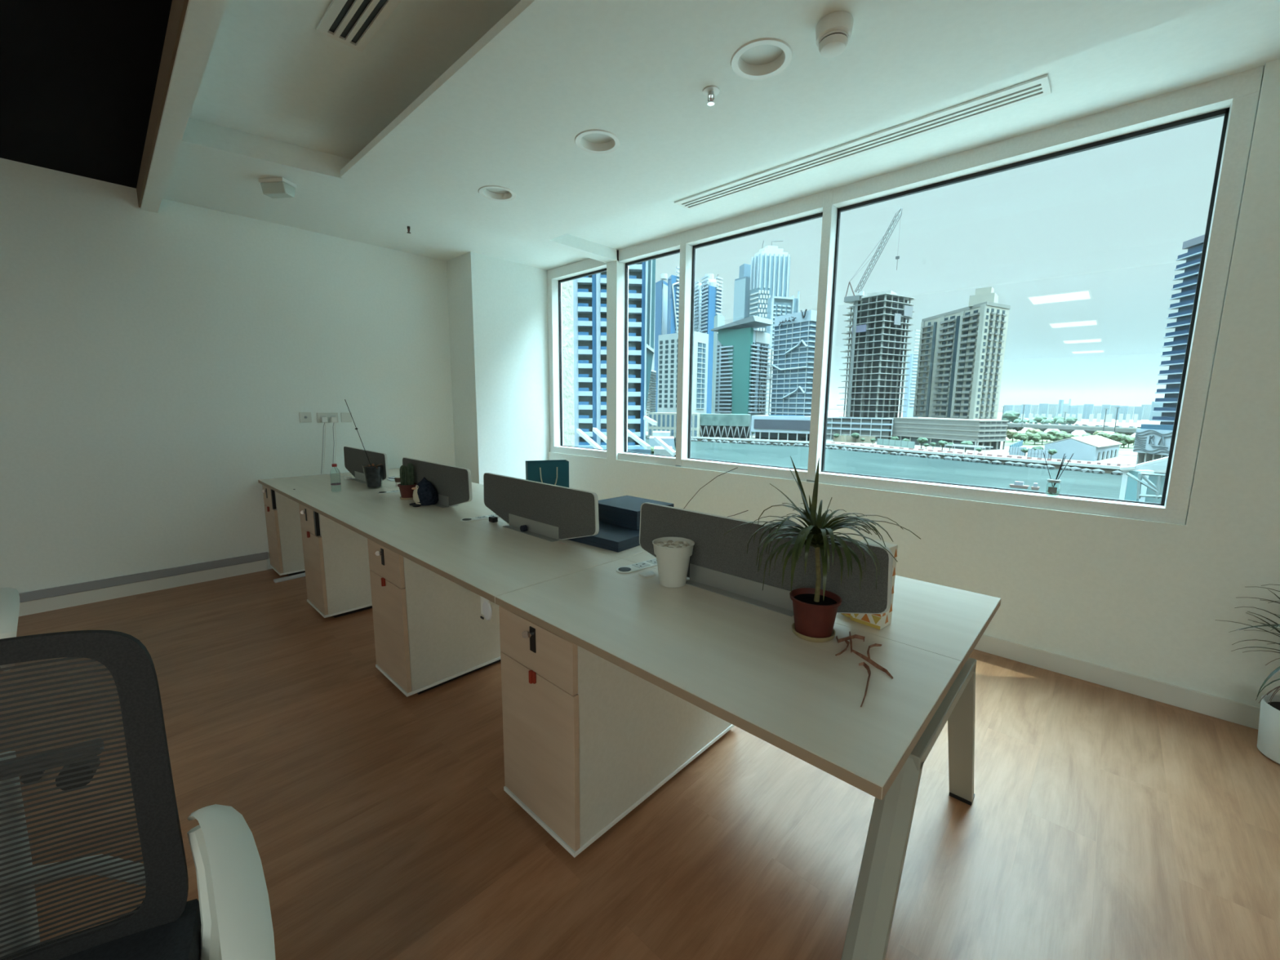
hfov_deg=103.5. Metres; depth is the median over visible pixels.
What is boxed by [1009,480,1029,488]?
boat
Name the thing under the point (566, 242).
ceiling beam
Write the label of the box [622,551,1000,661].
countertop
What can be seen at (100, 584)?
trim
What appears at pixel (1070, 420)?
tree
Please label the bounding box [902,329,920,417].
high rise
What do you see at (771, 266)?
high rise
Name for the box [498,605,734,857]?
drawer pedestal
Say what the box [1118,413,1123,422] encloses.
house
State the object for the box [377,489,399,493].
module
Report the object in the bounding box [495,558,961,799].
countertop
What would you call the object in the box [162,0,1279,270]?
ceiling
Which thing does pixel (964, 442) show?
tree
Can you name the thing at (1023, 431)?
ground
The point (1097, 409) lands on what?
block
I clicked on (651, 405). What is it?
high rise
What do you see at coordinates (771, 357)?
high rise
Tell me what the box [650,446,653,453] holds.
tree
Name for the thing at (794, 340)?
building
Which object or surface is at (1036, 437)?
tree
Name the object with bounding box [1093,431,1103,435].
tree
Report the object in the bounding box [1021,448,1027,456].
tree
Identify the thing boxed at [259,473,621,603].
countertop
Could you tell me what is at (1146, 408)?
block
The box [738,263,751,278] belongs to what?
high rise
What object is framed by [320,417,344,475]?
plug
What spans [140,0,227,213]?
ceiling beam
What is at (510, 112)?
ceiling
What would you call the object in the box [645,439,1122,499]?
canal
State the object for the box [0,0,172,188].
ceiling
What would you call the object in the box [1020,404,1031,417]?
block
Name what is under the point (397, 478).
paper cup
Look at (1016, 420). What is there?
tree
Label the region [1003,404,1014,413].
block
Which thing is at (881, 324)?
tower
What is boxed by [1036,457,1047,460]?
barrier
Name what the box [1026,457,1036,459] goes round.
barrier
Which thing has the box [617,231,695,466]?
window
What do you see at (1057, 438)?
tree
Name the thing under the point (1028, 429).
tree
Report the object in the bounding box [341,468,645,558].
countertop
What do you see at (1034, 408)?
block
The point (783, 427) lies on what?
building
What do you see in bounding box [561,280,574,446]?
stone fin
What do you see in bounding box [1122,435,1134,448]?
tree
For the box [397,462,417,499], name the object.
plant
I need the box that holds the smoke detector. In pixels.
[815,11,853,57]
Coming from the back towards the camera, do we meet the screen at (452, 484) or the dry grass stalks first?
the screen at (452, 484)
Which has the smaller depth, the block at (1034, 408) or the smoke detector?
the smoke detector
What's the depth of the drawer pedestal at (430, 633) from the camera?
2.40 m
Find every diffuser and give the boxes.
[486,187,508,193]
[582,133,612,143]
[740,44,783,65]
[1043,452,1073,496]
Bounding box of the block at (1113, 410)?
[1109,404,1116,418]
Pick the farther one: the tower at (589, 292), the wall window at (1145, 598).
the tower at (589, 292)
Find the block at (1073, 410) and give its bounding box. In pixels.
[1067,405,1078,417]
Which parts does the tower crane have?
frame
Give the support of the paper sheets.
on the desk
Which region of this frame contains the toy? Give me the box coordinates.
[409,477,438,506]
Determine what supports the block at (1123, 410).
on the shore
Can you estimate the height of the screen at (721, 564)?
0.250 m
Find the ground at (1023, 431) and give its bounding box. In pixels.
[1013,429,1135,435]
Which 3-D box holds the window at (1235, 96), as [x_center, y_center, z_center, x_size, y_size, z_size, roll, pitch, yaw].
[1.894,-0.828,2.791,1.744,1.882,0.128,8,11,43]
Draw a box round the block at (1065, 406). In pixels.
[1062,404,1071,417]
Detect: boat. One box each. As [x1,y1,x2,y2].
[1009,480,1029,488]
[1031,483,1039,490]
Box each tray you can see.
[567,537,639,552]
[598,508,639,520]
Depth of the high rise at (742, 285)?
573.09 m
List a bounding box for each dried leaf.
[835,634,865,643]
[835,639,849,655]
[848,631,852,653]
[852,649,893,678]
[858,662,871,706]
[866,643,882,658]
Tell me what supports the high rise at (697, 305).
on the shore
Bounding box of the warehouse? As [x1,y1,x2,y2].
[1043,435,1122,461]
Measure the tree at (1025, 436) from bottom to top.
6.901 m
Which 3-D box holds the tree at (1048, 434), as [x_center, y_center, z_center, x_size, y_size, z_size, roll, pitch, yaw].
[209.643,-21.978,263.303,9.093,7.167,7.968,2,9,11]
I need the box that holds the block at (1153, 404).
[1149,401,1163,420]
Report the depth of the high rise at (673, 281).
419.79 m
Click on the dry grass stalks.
(737, 467)
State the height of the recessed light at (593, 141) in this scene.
0.039 m
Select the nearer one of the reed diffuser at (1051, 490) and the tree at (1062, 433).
the reed diffuser at (1051, 490)
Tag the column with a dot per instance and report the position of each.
(498, 308)
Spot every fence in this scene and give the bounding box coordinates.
[833,435,875,443]
[876,438,915,448]
[1008,440,1022,452]
[1008,446,1026,455]
[1026,448,1048,458]
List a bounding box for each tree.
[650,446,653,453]
[850,432,859,442]
[890,436,898,439]
[916,437,928,448]
[929,442,936,448]
[937,440,947,450]
[946,442,954,450]
[960,440,973,452]
[1000,417,1010,422]
[1001,410,1019,422]
[1005,429,1017,442]
[1013,418,1020,422]
[1013,431,1034,441]
[1014,426,1023,432]
[1019,418,1029,422]
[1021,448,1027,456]
[1025,428,1034,432]
[1027,431,1047,444]
[1030,429,1042,441]
[1031,446,1044,450]
[1033,415,1047,422]
[1036,431,1050,444]
[1043,418,1054,424]
[1046,429,1058,435]
[1046,434,1055,441]
[1048,448,1057,458]
[1053,416,1064,423]
[1053,435,1064,440]
[1054,431,1074,439]
[1055,418,1066,424]
[1065,416,1077,424]
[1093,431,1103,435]
[1095,431,1111,437]
[1105,432,1126,441]
[1115,440,1128,447]
[1120,433,1134,448]
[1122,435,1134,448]
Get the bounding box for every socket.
[298,412,311,422]
[316,413,338,422]
[340,413,351,422]
[475,515,488,519]
[632,561,650,568]
[646,558,657,564]
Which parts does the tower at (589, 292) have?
balcony glass, balcony glass, balcony glass, balcony glass, balcony glass, balcony glass, balcony glass, balcony glass, balcony glass, balcony glass, balcony glass, balcony glass, balcony glass, podium glass, balcony glass, balcony glass, balcony glass, balcony glass, balcony glass, balcony glass, balcony glass, balcony glass, balcony glass, balcony glass, balcony glass, balcony glass, balcony glass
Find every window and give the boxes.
[546,257,606,457]
[548,58,1279,707]
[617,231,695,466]
[681,188,837,480]
[818,65,1264,524]
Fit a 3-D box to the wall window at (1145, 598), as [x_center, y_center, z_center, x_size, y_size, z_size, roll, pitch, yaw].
[2.024,-0.568,2.692,8.125,3.100,0.151,8,11,43]
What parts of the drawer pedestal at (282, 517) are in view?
drawer, door, plate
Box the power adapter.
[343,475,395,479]
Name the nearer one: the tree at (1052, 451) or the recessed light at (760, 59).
the recessed light at (760, 59)
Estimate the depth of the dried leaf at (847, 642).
1.29 m
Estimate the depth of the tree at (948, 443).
219.28 m
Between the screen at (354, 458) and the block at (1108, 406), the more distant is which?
the block at (1108, 406)
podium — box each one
[648,412,701,437]
[699,413,751,438]
[826,416,894,442]
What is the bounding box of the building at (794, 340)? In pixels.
[769,308,817,416]
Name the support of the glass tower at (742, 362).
on the shore
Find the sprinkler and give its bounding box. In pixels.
[702,85,719,106]
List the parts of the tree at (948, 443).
crown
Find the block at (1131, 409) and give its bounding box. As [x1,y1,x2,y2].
[1127,406,1134,419]
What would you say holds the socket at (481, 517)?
attached to the module at (486, 517)
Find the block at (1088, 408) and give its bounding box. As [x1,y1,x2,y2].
[1082,404,1093,419]
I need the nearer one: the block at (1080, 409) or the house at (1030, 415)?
the house at (1030, 415)
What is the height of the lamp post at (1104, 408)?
12.844 m
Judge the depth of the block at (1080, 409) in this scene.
1057.16 m
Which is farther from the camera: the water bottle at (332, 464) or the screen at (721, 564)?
the water bottle at (332, 464)
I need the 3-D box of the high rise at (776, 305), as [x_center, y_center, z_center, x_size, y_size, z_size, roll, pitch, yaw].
[127.493,-108.472,458.101,24.070,119.551,33.128,8,11,43]
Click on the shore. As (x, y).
(1122, 460)
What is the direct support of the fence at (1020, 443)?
on the shore
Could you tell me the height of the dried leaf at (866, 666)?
0.014 m
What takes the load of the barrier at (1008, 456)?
on the shore
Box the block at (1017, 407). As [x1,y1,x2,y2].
[1014,404,1021,417]
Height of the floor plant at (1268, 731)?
0.784 m
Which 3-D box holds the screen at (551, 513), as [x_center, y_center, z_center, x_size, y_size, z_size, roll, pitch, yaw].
[-0.513,0.131,2.443,0.917,0.250,0.100,8,11,43]
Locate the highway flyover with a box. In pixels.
[1006,422,1140,435]
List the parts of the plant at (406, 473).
pot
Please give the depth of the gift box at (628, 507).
2.46 m
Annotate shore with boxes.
[645,409,1165,474]
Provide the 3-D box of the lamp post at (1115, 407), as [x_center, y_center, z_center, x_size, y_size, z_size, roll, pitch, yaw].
[270.062,-34.335,286.254,2.400,13.538,0.425,8,11,43]
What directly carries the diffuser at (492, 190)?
attached to the recessed light at (495, 193)
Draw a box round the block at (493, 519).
[488,515,497,522]
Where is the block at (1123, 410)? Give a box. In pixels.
[1115,405,1128,420]
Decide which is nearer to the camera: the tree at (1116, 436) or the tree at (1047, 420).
the tree at (1116, 436)
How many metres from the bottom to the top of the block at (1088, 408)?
28.879 m
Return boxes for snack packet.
[840,613,853,617]
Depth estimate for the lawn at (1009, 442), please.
268.67 m
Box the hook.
[480,595,492,620]
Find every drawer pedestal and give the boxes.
[262,484,305,576]
[298,503,372,617]
[367,538,501,697]
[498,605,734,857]
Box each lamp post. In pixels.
[1102,408,1106,431]
[1114,407,1120,431]
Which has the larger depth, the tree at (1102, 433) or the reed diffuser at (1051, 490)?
the tree at (1102, 433)
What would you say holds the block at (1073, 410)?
on the shore
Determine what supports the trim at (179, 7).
attached to the wall at (156, 368)
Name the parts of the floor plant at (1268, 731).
pot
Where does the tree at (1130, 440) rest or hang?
on the shore
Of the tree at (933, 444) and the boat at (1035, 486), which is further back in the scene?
the tree at (933, 444)
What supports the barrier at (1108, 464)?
on the shore
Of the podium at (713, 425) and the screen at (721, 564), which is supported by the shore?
the podium at (713, 425)
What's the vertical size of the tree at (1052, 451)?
3.642 m
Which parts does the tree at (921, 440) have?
crown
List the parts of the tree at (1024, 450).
crown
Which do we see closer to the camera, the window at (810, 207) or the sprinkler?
the sprinkler
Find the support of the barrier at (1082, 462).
on the shore
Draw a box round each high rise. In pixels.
[645,369,657,431]
[654,273,667,412]
[666,266,679,333]
[693,280,703,332]
[699,273,723,413]
[711,314,724,413]
[733,276,750,321]
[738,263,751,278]
[749,240,790,332]
[765,349,773,415]
[766,290,799,349]
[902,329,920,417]
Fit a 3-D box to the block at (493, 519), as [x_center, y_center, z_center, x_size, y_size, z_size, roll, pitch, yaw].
[-0.776,0.208,2.667,0.044,0.026,0.030,8,11,43]
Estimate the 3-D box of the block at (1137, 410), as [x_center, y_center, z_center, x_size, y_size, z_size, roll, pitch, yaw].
[912.529,-122.009,925.070,11.395,24.974,8.717,8,11,43]
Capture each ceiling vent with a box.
[315,0,401,52]
[674,74,1051,209]
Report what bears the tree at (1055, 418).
on the shore
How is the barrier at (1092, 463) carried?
on the shore
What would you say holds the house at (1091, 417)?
on the shore
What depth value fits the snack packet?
1.49 m
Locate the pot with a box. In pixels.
[652,537,694,587]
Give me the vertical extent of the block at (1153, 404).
33.869 m
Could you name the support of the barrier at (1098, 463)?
on the shore
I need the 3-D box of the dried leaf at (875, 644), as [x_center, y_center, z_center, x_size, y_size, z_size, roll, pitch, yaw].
[0.593,0.429,1.285,0.017,0.022,0.103,8,11,40]
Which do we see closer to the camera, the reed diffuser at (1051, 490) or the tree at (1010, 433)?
the reed diffuser at (1051, 490)
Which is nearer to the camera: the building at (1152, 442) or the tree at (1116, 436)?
the building at (1152, 442)
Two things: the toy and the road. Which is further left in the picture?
the toy
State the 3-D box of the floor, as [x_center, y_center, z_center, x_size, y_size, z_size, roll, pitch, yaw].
[-3.172,1.731,-2.192,9.000,0.120,14.900,8,11,43]
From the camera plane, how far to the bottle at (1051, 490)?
2.63 m
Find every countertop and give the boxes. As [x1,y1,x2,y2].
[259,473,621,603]
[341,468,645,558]
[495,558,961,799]
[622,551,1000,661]
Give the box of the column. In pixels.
[446,251,550,484]
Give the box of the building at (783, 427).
[751,414,810,441]
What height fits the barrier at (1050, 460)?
0.750 m
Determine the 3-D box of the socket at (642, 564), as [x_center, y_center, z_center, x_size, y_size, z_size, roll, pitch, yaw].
[0.005,0.329,1.955,0.055,0.002,0.048,-7,11,-40]
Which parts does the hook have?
plate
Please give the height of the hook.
0.087 m
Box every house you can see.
[1028,413,1033,419]
[1077,413,1082,421]
[1088,413,1093,422]
[1096,413,1101,422]
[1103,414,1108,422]
[1107,413,1112,422]
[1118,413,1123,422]
[1124,413,1130,422]
[1133,413,1137,422]
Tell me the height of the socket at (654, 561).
0.002 m
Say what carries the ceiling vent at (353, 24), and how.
in the ceiling at (510, 112)
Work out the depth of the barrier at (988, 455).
196.94 m
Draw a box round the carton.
[850,538,897,629]
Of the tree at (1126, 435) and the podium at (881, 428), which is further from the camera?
the podium at (881, 428)
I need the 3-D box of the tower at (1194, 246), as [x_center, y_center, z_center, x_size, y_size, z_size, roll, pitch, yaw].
[181.300,-37.718,147.596,40.011,71.663,38.464,8,11,43]
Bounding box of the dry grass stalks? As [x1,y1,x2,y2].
[684,466,748,516]
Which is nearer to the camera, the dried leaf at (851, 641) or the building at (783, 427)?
the dried leaf at (851, 641)
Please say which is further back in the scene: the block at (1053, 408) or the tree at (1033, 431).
the block at (1053, 408)
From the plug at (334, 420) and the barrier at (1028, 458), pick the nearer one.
the plug at (334, 420)
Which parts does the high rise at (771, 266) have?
crown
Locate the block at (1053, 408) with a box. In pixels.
[1047,404,1058,417]
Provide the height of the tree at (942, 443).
4.285 m
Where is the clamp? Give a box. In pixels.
[520,524,527,531]
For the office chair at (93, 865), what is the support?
on the floor
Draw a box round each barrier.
[986,453,997,456]
[996,454,1007,457]
[1007,455,1017,457]
[1017,456,1026,458]
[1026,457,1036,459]
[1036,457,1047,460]
[1046,458,1057,461]
[1076,460,1087,463]
[1086,461,1097,464]
[1097,462,1106,465]
[1106,462,1117,466]
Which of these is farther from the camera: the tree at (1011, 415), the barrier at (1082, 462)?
the tree at (1011, 415)
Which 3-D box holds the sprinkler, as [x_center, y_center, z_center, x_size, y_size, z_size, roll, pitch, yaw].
[0.291,-1.571,2.072,0.068,0.049,0.068,8,11,43]
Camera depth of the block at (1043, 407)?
1009.98 m
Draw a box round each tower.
[573,258,675,456]
[711,315,773,435]
[836,290,915,419]
[912,286,1010,419]
[1150,234,1204,425]
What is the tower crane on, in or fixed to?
on the podium at (881, 428)
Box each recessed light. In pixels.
[478,185,516,201]
[574,129,620,154]
[730,37,793,79]
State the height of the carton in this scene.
0.234 m
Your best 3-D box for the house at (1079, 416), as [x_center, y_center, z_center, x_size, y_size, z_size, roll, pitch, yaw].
[690.684,-97.983,792.869,5.269,11.806,12.186,8,11,43]
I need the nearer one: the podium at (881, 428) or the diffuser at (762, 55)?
the diffuser at (762, 55)
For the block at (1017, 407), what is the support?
on the shore
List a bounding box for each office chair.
[0,587,19,639]
[0,630,275,959]
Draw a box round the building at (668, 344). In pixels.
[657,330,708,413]
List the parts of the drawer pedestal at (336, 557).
drawer, door, plate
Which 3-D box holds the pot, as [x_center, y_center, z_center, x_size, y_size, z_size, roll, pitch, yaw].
[0.115,0.289,1.759,0.146,0.149,0.146,-3,9,-20]
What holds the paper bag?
on the desk
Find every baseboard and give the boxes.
[18,559,267,616]
[973,634,1260,729]
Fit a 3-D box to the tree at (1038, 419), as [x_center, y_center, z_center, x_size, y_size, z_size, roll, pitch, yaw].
[401.757,-58.717,507.027,11.041,12.203,12.622,8,11,43]
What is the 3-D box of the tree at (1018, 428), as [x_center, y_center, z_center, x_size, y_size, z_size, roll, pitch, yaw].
[281.673,-37.971,375.864,6.531,7.235,6.410,8,11,43]
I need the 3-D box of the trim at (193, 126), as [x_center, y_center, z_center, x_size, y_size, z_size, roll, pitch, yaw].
[-1.933,-1.959,3.113,1.445,0.090,0.098,-6,10,-36]
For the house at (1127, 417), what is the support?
on the shore
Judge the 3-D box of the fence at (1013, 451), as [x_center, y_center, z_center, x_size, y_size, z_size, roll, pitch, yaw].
[151.813,-11.685,202.785,5.177,3.400,2.494,8,11,43]
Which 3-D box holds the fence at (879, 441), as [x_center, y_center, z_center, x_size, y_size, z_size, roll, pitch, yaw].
[122.575,-17.779,242.618,20.683,3.200,13.182,8,11,43]
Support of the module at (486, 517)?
on the desk
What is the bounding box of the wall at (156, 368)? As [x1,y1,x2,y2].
[0,157,455,593]
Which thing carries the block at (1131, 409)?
on the shore
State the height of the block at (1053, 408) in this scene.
29.099 m
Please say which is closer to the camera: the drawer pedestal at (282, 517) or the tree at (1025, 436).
the drawer pedestal at (282, 517)
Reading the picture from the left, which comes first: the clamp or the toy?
the toy
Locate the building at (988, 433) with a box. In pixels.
[890,417,1008,450]
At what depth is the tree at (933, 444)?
228.35 m
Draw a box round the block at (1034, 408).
[1030,404,1039,417]
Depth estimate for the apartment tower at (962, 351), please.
247.44 m
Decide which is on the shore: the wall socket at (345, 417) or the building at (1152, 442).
the building at (1152, 442)
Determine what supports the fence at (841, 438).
on the shore
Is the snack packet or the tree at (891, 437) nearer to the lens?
the snack packet
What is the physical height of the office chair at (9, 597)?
1.004 m
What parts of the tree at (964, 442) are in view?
crown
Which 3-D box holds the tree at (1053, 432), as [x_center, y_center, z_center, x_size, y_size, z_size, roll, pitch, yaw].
[231.416,-24.682,282.206,9.395,7.405,8.232,2,9,10]
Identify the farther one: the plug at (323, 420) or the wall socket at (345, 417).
the wall socket at (345, 417)
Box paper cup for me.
[394,475,400,486]
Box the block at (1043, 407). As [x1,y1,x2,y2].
[1038,403,1048,417]
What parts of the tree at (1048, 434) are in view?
crown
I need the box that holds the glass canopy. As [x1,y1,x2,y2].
[1119,456,1168,503]
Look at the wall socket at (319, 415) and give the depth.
4.33 m
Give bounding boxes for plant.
[344,399,383,487]
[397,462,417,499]
[723,456,920,642]
[1214,584,1279,764]
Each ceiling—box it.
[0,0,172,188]
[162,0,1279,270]
[189,0,1227,243]
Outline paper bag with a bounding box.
[525,459,568,487]
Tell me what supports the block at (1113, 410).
on the shore
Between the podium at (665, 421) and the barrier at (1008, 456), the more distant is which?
the podium at (665, 421)
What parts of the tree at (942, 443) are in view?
crown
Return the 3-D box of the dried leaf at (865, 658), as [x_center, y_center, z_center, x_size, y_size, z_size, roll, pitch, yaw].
[0.565,0.443,1.226,0.009,0.010,0.138,-2,9,-16]
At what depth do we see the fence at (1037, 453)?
192.99 m
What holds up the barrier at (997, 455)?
on the shore
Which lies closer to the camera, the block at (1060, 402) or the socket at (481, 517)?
the socket at (481, 517)
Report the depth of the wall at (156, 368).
3.62 m
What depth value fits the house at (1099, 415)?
773.81 m
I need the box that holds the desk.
[257,468,1000,959]
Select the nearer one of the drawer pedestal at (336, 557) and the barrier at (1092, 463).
the drawer pedestal at (336, 557)
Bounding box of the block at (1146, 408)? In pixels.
[1141,404,1151,419]
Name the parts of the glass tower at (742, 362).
roof blade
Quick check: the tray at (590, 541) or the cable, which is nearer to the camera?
the tray at (590, 541)
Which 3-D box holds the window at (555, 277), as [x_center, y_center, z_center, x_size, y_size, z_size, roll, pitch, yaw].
[-0.592,-1.194,5.097,0.921,1.882,0.128,8,11,43]
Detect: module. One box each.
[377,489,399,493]
[460,514,498,521]
[616,558,657,573]
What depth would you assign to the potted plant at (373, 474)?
3.64 m
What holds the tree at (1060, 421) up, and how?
on the shore
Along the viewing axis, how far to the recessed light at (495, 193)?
3.14 m
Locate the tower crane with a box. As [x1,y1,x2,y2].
[844,207,902,417]
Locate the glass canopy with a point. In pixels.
(1140, 482)
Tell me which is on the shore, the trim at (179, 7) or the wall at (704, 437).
the wall at (704, 437)
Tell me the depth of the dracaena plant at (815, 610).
1.33 m
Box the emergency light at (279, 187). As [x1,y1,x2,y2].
[258,177,296,198]
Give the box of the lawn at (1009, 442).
[1004,437,1133,450]
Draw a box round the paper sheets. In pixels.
[386,476,395,481]
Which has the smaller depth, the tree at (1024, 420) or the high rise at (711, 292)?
the high rise at (711, 292)
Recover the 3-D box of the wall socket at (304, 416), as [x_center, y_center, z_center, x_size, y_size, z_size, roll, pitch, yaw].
[-2.789,-0.523,4.210,0.014,0.084,0.086,8,11,43]
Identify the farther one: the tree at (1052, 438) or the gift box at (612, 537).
the tree at (1052, 438)
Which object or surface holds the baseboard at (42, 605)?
attached to the wall at (156, 368)
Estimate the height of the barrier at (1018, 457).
0.750 m
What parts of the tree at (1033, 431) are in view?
crown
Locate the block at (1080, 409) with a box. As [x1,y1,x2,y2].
[1075,404,1084,418]
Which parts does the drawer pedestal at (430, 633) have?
lock plate, drawer, door, plate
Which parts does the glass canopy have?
glass, corner post, gable panel, glass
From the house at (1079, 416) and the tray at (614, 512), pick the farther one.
the house at (1079, 416)
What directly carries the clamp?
attached to the screen at (551, 513)
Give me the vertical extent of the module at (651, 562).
0.007 m
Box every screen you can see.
[343,446,388,484]
[402,457,472,507]
[483,472,599,542]
[639,502,893,616]
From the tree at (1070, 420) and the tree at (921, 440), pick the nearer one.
the tree at (921, 440)
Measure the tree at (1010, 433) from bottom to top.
7.235 m
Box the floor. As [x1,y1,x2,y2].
[16,568,1279,959]
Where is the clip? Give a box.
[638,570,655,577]
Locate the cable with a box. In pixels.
[273,572,305,582]
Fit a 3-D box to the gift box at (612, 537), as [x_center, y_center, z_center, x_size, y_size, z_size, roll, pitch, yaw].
[-0.107,0.248,2.373,0.335,0.046,0.363,7,11,39]
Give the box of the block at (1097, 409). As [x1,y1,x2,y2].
[1093,405,1102,418]
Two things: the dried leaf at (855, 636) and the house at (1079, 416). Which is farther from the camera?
the house at (1079, 416)
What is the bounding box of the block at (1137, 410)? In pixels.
[1132,406,1142,420]
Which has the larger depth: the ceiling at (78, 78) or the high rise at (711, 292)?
the high rise at (711, 292)
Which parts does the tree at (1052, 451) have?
crown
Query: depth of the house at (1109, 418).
765.36 m
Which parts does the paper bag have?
rope handle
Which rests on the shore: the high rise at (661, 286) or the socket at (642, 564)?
the high rise at (661, 286)
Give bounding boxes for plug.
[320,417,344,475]
[330,417,351,475]
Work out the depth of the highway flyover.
328.13 m
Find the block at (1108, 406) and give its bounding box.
[1100,404,1111,419]
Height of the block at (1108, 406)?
27.944 m
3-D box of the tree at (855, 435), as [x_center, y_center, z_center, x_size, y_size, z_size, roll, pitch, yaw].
[113.181,-22.216,265.309,4.417,5.141,4.621,7,10,36]
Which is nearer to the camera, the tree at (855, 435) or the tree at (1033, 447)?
the tree at (1033, 447)
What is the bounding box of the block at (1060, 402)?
[1057,400,1063,416]
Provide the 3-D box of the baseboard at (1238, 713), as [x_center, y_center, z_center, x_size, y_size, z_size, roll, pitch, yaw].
[1.953,0.925,2.853,8.125,0.097,0.013,8,11,43]
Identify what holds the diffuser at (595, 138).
attached to the recessed light at (593, 141)
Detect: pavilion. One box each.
[648,431,674,455]
[943,444,993,458]
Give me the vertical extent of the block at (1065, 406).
30.354 m
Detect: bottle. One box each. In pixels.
[329,463,341,490]
[1045,483,1060,496]
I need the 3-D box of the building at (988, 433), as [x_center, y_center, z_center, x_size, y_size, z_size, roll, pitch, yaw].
[150.001,-23.468,248.536,51.071,13.263,40.726,8,11,43]
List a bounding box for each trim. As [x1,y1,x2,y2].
[18,551,268,602]
[136,0,188,207]
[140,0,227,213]
[184,117,351,170]
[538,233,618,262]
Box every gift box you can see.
[567,520,639,552]
[598,495,674,520]
[598,512,639,529]
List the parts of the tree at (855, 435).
crown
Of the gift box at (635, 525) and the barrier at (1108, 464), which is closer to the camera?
the gift box at (635, 525)
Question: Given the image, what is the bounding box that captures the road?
[1020,445,1137,456]
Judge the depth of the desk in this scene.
1.36 m
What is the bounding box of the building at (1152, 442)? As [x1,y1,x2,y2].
[1133,424,1173,465]
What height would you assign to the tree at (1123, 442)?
4.680 m
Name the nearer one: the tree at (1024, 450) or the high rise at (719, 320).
the tree at (1024, 450)
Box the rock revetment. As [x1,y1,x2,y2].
[645,436,1123,475]
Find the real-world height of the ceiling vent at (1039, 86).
0.010 m
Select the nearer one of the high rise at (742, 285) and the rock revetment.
the rock revetment
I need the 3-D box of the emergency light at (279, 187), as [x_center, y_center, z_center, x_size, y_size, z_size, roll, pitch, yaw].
[-2.285,-1.840,3.188,0.170,0.084,0.110,2,9,8]
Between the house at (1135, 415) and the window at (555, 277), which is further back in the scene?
the house at (1135, 415)
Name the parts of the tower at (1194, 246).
balcony glass, balcony glass, balcony glass, balcony glass, balcony glass, balcony glass, balcony glass, balcony glass, balcony glass, balcony glass, balcony glass, balcony glass, balcony glass, balcony glass, balcony glass, balcony glass, balcony glass, balcony glass, balcony glass, balcony glass, balcony glass, balcony glass, balcony glass, balcony glass, balcony glass, balcony glass, balcony glass, balcony glass, balcony glass, balcony glass, balcony glass, balcony glass, balcony glass, balcony glass, balcony glass, balcony glass, balcony glass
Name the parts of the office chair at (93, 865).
frame, seat, armrest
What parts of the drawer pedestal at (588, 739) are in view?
lock plate, drawer, door, plate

